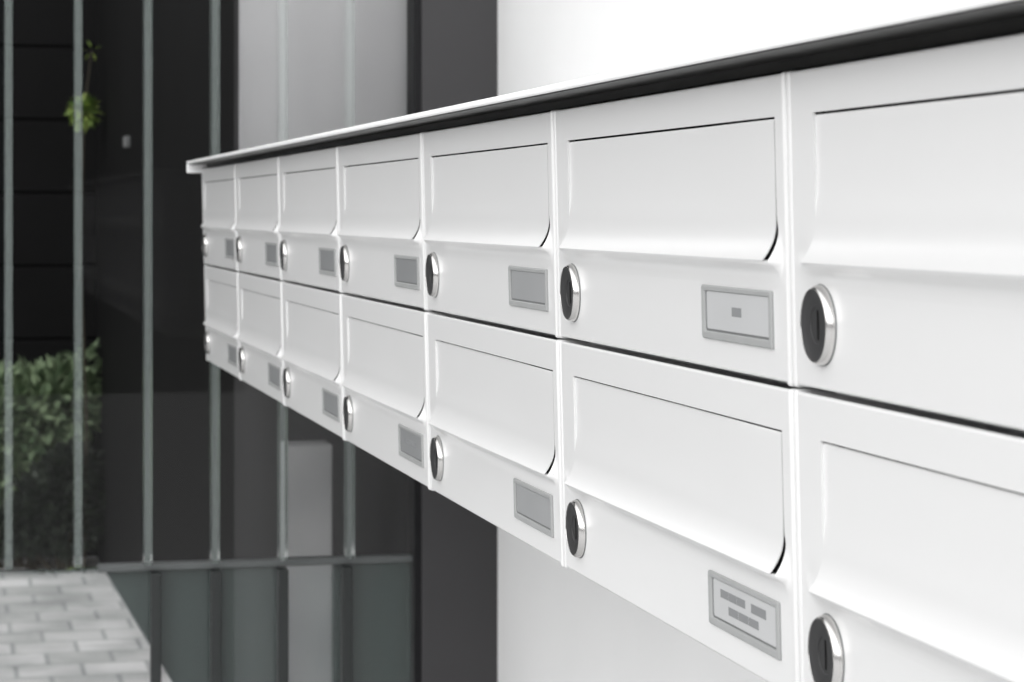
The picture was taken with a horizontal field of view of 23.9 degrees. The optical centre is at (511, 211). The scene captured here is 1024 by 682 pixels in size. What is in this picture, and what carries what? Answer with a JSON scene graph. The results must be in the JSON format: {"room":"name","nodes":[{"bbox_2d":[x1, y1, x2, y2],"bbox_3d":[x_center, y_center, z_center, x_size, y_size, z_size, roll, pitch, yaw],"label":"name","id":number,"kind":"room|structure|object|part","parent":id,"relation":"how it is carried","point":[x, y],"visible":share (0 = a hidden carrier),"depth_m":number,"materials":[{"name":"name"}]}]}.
{"room":"apartment building entrance","nodes":[
{"label":"apartment building entrance","id":0,"kind":"room"},
{"bbox_2d":[0,0,96,558],"bbox_3d":[-5.202,-0.220,9.071,7.984,3.240,0.200,0,0,-13],"label":"wall","id":1,"kind":"structure","parent":0,"point":[38,33],"depth_m":9.74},
{"bbox_2d":[0,557,171,681],"bbox_3d":[-5.753,1.500,7.064,20.000,0.200,9.630,0,0,-13],"label":"paved walkway","id":2,"kind":"structure","parent":0,"point":[75,625],"depth_m":8.06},
{"bbox_2d":[0,338,101,568],"bbox_3d":[-2.072,0.948,9.468,1.018,0.917,0.417,0,0,-13],"label":"shrub","id":3,"kind":"object","parent":2,"relation":"on","point":[39,428],"visible":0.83,"depth_m":9.47,"materials":[{"name":"green plant"}]},
{"bbox_3d":[-1.962,1.005,9.491,0.579,0.803,0.077,0,0,-13],"label":"stem","id":4,"kind":"part","parent":3,"relation":"part of","materials":[{"name":"green plant"}]},
{"bbox_2d":[0,437,105,572],"bbox_3d":[-1.814,1.142,9.367,0.548,0.542,0.240,0,0,-13],"label":"shrub","id":5,"kind":"object","parent":2,"relation":"on","point":[44,517],"visible":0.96,"depth_m":9.34,"materials":[{"name":"green plant"}]},
{"bbox_3d":[-1.821,1.216,9.377,0.291,0.394,0.058,0,0,-13],"label":"stem","id":6,"kind":"part","parent":5,"relation":"part of","materials":[{"name":"plant"}]},
{"bbox_2d":[64,41,102,572],"bbox_3d":[-1.658,0.368,9.361,0.158,2.063,0.152,0,0,16],"label":"sapling","id":7,"kind":"object","parent":2,"relation":"on","point":[87,105],"visible":0.92,"depth_m":9.36,"materials":[{"name":"green plant"}]},
{"bbox_3d":[-1.649,0.387,9.365,0.049,2.025,0.012,0,0,-13],"label":"stem","id":8,"kind":"part","parent":7,"relation":"part of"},
{"bbox_2d":[0,0,420,681],"bbox_3d":[-0.959,-0.095,3.262,1.694,2.990,0.070,0,0,-13],"label":"railing","id":9,"kind":"object","parent":2,"relation":"on","point":[412,557],"visible":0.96,"depth_m":3.38,"materials":[{"name":"black metal"}]},
{"bbox_3d":[-0.964,-0.548,3.262,1.686,2.083,0.008,0,0,-13],"label":"pane","id":10,"kind":"part","parent":9,"relation":"part of","materials":[{"name":"grey metal"}]},
{"bbox_3d":[-0.493,0.950,3.349,0.014,0.900,0.024,0,0,-13],"label":"post","id":11,"kind":"part","parent":9,"relation":"part of","materials":[{"name":"black metal"}]},
{"bbox_3d":[-0.413,0.950,3.368,0.014,0.900,0.024,0,0,-13],"label":"post","id":12,"kind":"part","parent":9,"relation":"part of","materials":[{"name":"black metal"}]},
{"bbox_3d":[-0.359,0.494,3.402,0.444,0.010,0.030,0,0,-13],"label":"rail","id":13,"kind":"part","parent":9,"relation":"part of","materials":[{"name":"grey metal"}]},
{"bbox_3d":[-0.322,0.950,3.389,0.014,0.900,0.024,0,0,-13],"label":"post","id":14,"kind":"part","parent":9,"relation":"part of","materials":[{"name":"black metal"}]},
{"bbox_3d":[-0.233,0.950,3.410,0.014,0.900,0.024,0,0,-13],"label":"post","id":15,"kind":"part","parent":9,"relation":"part of","materials":[{"name":"black metal"}]},
{"bbox_3d":[-0.140,-0.095,3.458,0.010,2.990,0.060,0,0,-13],"label":"frame","id":16,"kind":"part","parent":9,"relation":"part of","materials":[{"name":"black metal"}]},
{"bbox_2d":[280,440,332,681],"bbox_3d":[-0.330,0.885,3.881,0.075,1.029,0.070,0,0,-13],"label":"stone pillar","id":17,"kind":"structure","parent":2,"relation":"on","point":[310,463],"depth_m":3.85,"materials":[{"name":"grey stone"}]},
{"bbox_2d":[97,0,406,681],"bbox_3d":[-0.723,-0.100,6.677,0.300,3.000,6.463,0,0,-14],"label":"wall","id":18,"kind":"structure","parent":0,"point":[184,32],"depth_m":6.85,"materials":[{"name":"black"}]},
{"bbox_2d":[123,136,129,147],"bbox_3d":[-1.347,-0.243,8.478,0.028,0.040,0.080,0,0,-13],"label":"wall sensor","id":19,"kind":"object","parent":18,"relation":"attached to","point":[126,140],"visible":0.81,"depth_m":8.44,"materials":[{"name":"grey plastic"}]},
{"bbox_2d":[498,0,952,681],"bbox_3d":[0.487,-0.900,2.049,0.350,4.600,3.010,0,0,-13],"label":"wall","id":20,"kind":"structure","parent":0,"point":[556,624],"depth_m":2.92,"materials":[{"name":"white paint"}]},
{"bbox_2d":[203,265,239,379],"bbox_3d":[-0.139,0.130,2.970,0.448,0.133,0.370,-1,0,-13],"label":"mailbox","id":21,"kind":"object","parent":20,"relation":"attached to","point":[221,323],"visible":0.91,"depth_m":2.91,"materials":[{"name":"white paint"}]},
{"bbox_2d":[201,163,237,270],"bbox_3d":[-0.141,0.007,2.970,0.450,0.123,0.370,0,0,-13],"label":"mailbox","id":22,"kind":"object","parent":21,"relation":"on","point":[219,236],"visible":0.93,"depth_m":2.91,"materials":[{"name":"white paint"}]},
{"bbox_2d":[237,272,285,405],"bbox_3d":[-0.055,0.130,2.610,0.448,0.133,0.370,-1,0,-13],"label":"mailbox","id":23,"kind":"object","parent":20,"relation":"attached to","point":[260,338],"visible":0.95,"depth_m":2.54,"materials":[{"name":"white paint"}]},
{"bbox_2d":[234,156,281,280],"bbox_3d":[-0.057,0.007,2.609,0.450,0.123,0.370,0,0,-13],"label":"mailbox","id":24,"kind":"object","parent":23,"relation":"on","point":[257,227],"visible":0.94,"depth_m":2.54,"materials":[{"name":"white paint"}]},
{"bbox_2d":[281,281,350,439],"bbox_3d":[0.029,0.130,2.249,0.448,0.133,0.370,-1,0,-13],"label":"mailbox","id":25,"kind":"object","parent":20,"relation":"attached to","point":[311,315],"visible":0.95,"depth_m":2.18,"materials":[{"name":"white paint"}]},
{"bbox_2d":[278,146,340,292],"bbox_3d":[0.027,0.007,2.249,0.450,0.123,0.370,0,0,-13],"label":"mailbox","id":26,"kind":"object","parent":25,"relation":"on","point":[308,181],"visible":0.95,"depth_m":2.18,"materials":[{"name":"white paint"}]},
{"bbox_2d":[341,294,439,489],"bbox_3d":[0.113,0.130,1.889,0.448,0.133,0.370,-1,0,-13],"label":"mailbox","id":27,"kind":"object","parent":20,"relation":"attached to","point":[385,383],"visible":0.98,"depth_m":1.81,"materials":[{"name":"white paint"}]},
{"bbox_2d":[337,132,426,310],"bbox_3d":[0.111,0.007,1.888,0.450,0.123,0.370,0,0,-13],"label":"mailbox","id":28,"kind":"object","parent":27,"relation":"on","point":[381,233],"visible":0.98,"depth_m":1.81,"materials":[{"name":"white paint"}]},
{"bbox_2d":[421,0,497,681],"bbox_3d":[-0.033,-0.900,3.483,0.211,4.600,0.060,0,0,-13],"label":"pillar","id":29,"kind":"structure","parent":20,"relation":"attached to","point":[459,38],"depth_m":3.44,"materials":[{"name":"paint"}]},
{"bbox_2d":[426,312,576,566],"bbox_3d":[0.197,0.130,1.529,0.448,0.133,0.370,-1,0,-13],"label":"mailbox","id":30,"kind":"object","parent":20,"relation":"attached to","point":[494,422],"visible":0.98,"depth_m":1.45,"materials":[{"name":"white paint"}]},
{"bbox_2d":[422,110,559,337],"bbox_3d":[0.195,0.007,1.528,0.450,0.123,0.370,0,0,-13],"label":"mailbox","id":31,"kind":"object","parent":30,"relation":"on","point":[489,207],"visible":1,"depth_m":1.45,"materials":[{"name":"white paint"}]},
{"bbox_2d":[187,0,1023,172],"bbox_3d":[0.105,-0.057,1.889,0.467,0.016,2.602,0,0,-13],"label":"canopy","id":32,"kind":"object","parent":20,"relation":"attached to","point":[953,22],"visible":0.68,"depth_m":1.00,"materials":[{"name":"white metal"}]},
{"bbox_2d":[559,340,816,681],"bbox_3d":[0.281,0.130,1.168,0.448,0.133,0.370,-1,0,-13],"label":"mailbox","id":33,"kind":"object","parent":20,"relation":"attached to","point":[679,487],"visible":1,"depth_m":1.08,"materials":[{"name":"white paint"}]},
{"bbox_2d":[553,71,794,386],"bbox_3d":[0.279,0.007,1.168,0.450,0.123,0.370,0,0,-13],"label":"mailbox","id":34,"kind":"object","parent":33,"relation":"on","point":[673,231],"visible":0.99,"depth_m":1.07,"materials":[{"name":"white paint"}]},
{"bbox_2d":[793,389,1023,681],"bbox_3d":[0.364,0.130,0.808,0.448,0.133,0.370,-1,0,-13],"label":"mailbox","id":35,"kind":"object","parent":20,"relation":"attached to","point":[910,521],"visible":1,"depth_m":0.83,"materials":[{"name":"white paint"}]},
{"bbox_2d":[786,33,1023,429],"bbox_3d":[0.362,0.007,0.807,0.450,0.123,0.370,0,0,-13],"label":"mailbox","id":36,"kind":"object","parent":35,"relation":"on","point":[906,170],"visible":1,"depth_m":0.81,"materials":[{"name":"white paint"}]},
{"bbox_3d":[0.364,0.007,0.808,0.443,0.134,0.370,-1,0,-13],"label":"casing","id":37,"kind":"part","parent":36,"relation":"part of","materials":[{"name":"white paint"}]},
{"bbox_3d":[-1.121,-1.725,4.513,2.864,0.250,3.300,0,0,-13],"label":"ceiling","id":38,"kind":"structure","parent":0,"visible":0},
{"bbox_2d":[239,0,406,149],"bbox_3d":[-0.273,-0.701,3.520,0.254,1.698,0.060,0,0,-13],"label":"window","id":39,"kind":"structure","parent":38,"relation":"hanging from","point":[319,31],"depth_m":3.50,"materials":[{"name":"grey glass"}]}
]}

